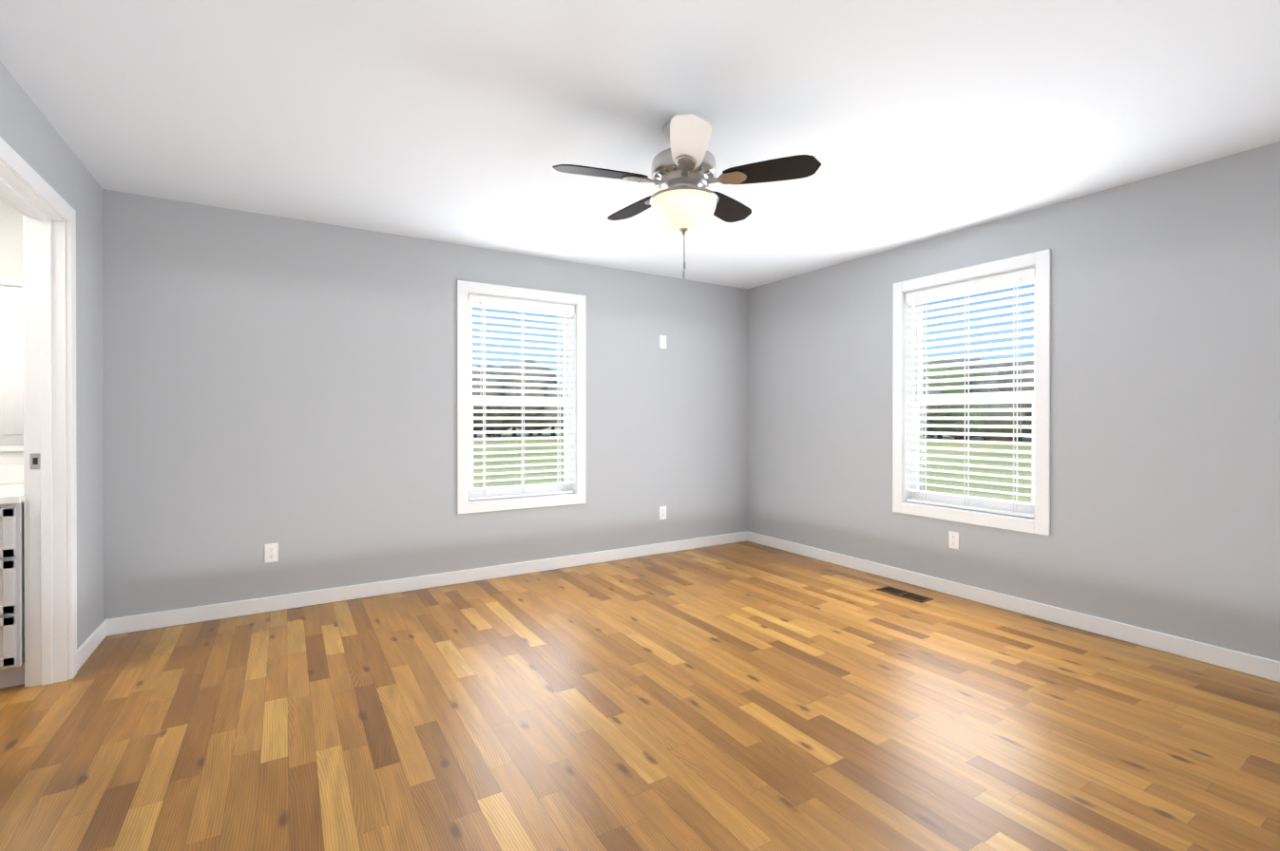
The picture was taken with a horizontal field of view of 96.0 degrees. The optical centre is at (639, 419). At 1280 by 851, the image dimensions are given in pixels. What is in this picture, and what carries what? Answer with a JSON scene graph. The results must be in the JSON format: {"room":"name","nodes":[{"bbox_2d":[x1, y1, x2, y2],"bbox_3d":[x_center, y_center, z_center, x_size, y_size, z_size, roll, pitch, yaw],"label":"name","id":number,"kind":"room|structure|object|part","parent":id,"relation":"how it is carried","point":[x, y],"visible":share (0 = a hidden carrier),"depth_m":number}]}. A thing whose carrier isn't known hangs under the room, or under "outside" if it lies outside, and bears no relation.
{"room":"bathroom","nodes":[
{"label":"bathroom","id":0,"kind":"room"},
{"bbox_2d":[0,197,23,464],"bbox_3d":[-2.495,-0.034,2.208,0.004,2.440,2.350,0,0,-32],"label":"wall","id":1,"kind":"structure","parent":0,"point":[10,242],"depth_m":2.36},
{"bbox_2d":[0,278,23,452],"bbox_3d":[-3.438,-0.276,2.817,0.820,0.880,0.022,0,0,-32],"label":"bathroom mirror","id":2,"kind":"object","parent":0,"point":[11,372],"depth_m":2.94},
{"bbox_2d":[0,60,103,649],"bbox_3d":[-1.577,-0.030,0.836,0.120,2.440,5.350,0,0,-32],"label":"wall","id":3,"kind":"structure","parent":0,"point":[30,136],"depth_m":2.84},
{"bbox_2d":[0,136,76,687],"bbox_3d":[-2.444,0.108,2.243,0.156,2.156,0.937,0,0,-32],"label":"door frame","id":4,"kind":"structure","parent":3,"relation":"in","point":[47,443],"depth_m":2.57},
{"bbox_2d":[76,618,111,671],"bbox_3d":[-2.766,1.137,2.897,0.013,0.092,0.520,0,0,-32],"label":"baseboard","id":5,"kind":"structure","parent":3,"relation":"attached to","point":[85,651],"depth_m":2.93},
{"bbox_2d":[102,189,747,619],"bbox_3d":[-0.969,-0.042,4.440,4.936,2.440,0.150,0,0,-32],"label":"wall","id":6,"kind":"structure","parent":0,"point":[287,385],"depth_m":3.75},
{"bbox_2d":[264,543,278,563],"bbox_3d":[-2.271,0.821,3.549,0.070,0.115,0.008,0,0,-32],"label":"electrical outlet","id":7,"kind":"object","parent":6,"relation":"attached to","point":[271,552],"visible":1,"depth_m":3.55},
{"bbox_2d":[111,531,745,635],"bbox_3d":[-0.945,1.132,4.362,4.650,0.092,0.017,0,0,-32],"label":"baseboard","id":8,"kind":"structure","parent":6,"relation":"attached to","point":[206,613],"depth_m":3.88},
{"bbox_2d":[457,280,586,514],"bbox_3d":[-0.915,-0.162,4.463,1.020,1.680,0.168,0,0,-32],"label":"window","id":9,"kind":"structure","parent":6,"relation":"in","point":[516,490],"depth_m":4.44},
{"bbox_3d":[-0.943,-0.172,4.507,0.744,1.380,0.034,0,0,-32],"label":"window glass","id":10,"kind":"part","parent":9,"relation":"part of"},
{"bbox_2d":[468,293,574,500],"bbox_3d":[-0.898,-0.163,4.435,0.844,1.510,0.070,0,0,-32],"label":"window blind","id":11,"kind":"object","parent":9,"relation":"attached to","point":[512,303],"visible":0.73,"depth_m":4.42},
{"bbox_2d":[659,506,666,519],"bbox_3d":[0.203,0.821,5.072,0.070,0.115,0.008,0,0,-32],"label":"electrical outlet","id":12,"kind":"object","parent":6,"relation":"attached to","point":[662,512],"visible":1,"depth_m":5.07},
{"bbox_2d":[659,335,666,348],"bbox_3d":[0.203,-0.684,5.067,0.070,0.115,0.010,0,0,-32],"label":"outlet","id":13,"kind":"object","parent":6,"relation":"attached to","point":[662,341],"visible":1,"depth_m":5.06},
{"bbox_2d":[0,540,1279,850],"bbox_3d":[-0.394,1.248,1.657,6.980,0.120,5.600,0,0,-32],"label":"floor","id":14,"kind":"structure","parent":0,"point":[745,697],"depth_m":2.21},
{"bbox_2d":[0,463,24,688],"bbox_3d":[-3.261,0.685,2.533,0.940,1.000,0.691,0,0,-32],"label":"bathroom vanity","id":15,"kind":"object","parent":14,"relation":"on","point":[11,589],"visible":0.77,"depth_m":2.51},
{"bbox_2d":[876,586,933,603],"bbox_3d":[1.783,1.177,3.891,0.135,0.005,0.335,0,0,-32],"label":"floor vent","id":16,"kind":"object","parent":14,"relation":"in","point":[906,594],"visible":1,"depth_m":3.88},
{"bbox_2d":[0,0,1279,288],"bbox_3d":[-0.394,-1.312,1.649,6.980,0.120,5.600,0,0,-32],"label":"ceiling","id":17,"kind":"structure","parent":0,"point":[475,122],"depth_m":2.31},
{"bbox_2d":[552,113,821,280],"bbox_3d":[0.158,-0.927,2.509,1.073,0.656,1.045,0,0,-32],"label":"fan","id":18,"kind":"object","parent":17,"relation":"hanging from","point":[683,200],"visible":1,"depth_m":2.38},
{"bbox_2d":[747,141,1279,662],"bbox_3d":[2.510,-0.038,3.354,0.150,2.440,5.350,0,0,-32],"label":"wall","id":19,"kind":"structure","parent":0,"point":[1164,429],"depth_m":3.14},
{"bbox_2d":[948,531,958,550],"bbox_3d":[2.105,0.810,3.865,0.008,0.115,0.070,0,0,-32],"label":"outlet","id":20,"kind":"object","parent":19,"relation":"attached to","point":[953,540],"visible":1,"depth_m":3.87},
{"bbox_2d":[892,248,1050,535],"bbox_3d":[2.196,-0.160,3.847,0.168,1.680,1.020,0,0,-32],"label":"window","id":21,"kind":"structure","parent":19,"relation":"in","point":[992,505],"depth_m":3.80},
{"bbox_2d":[905,267,1034,518],"bbox_3d":[2.168,-0.161,3.830,0.070,1.510,0.844,0,0,-32],"label":"window blind","id":22,"kind":"object","parent":21,"relation":"attached to","point":[1012,277],"visible":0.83,"depth_m":3.79},
{"bbox_3d":[2.240,-0.170,3.874,0.034,1.380,0.744,0,0,-32],"label":"window glass","id":23,"kind":"part","parent":21,"relation":"part of"},
{"bbox_2d":[745,531,1279,682],"bbox_3d":[2.401,1.136,3.379,0.013,0.092,5.200,0,0,-32],"label":"baseboard","id":24,"kind":"structure","parent":19,"relation":"attached to","point":[1246,663],"depth_m":3.33},
{"label":"outside","id":25,"kind":"structure","parent":0,"visible":0},
{"bbox_2d":[473,426,1031,502],"bbox_3d":[-0.090,1.994,-0.149,320.000,0.200,320.000,0,0,-32],"label":"ground","id":26,"kind":"structure","parent":25,"point":[928,466],"depth_m":23.08},
{"bbox_2d":[472,358,1033,441],"bbox_3d":[4.124,-1.657,20.989,94.855,7.635,90.507,0,0,-32],"label":"trees","id":27,"kind":"object","parent":26,"relation":"on","point":[928,414],"depth_m":44.81}
]}

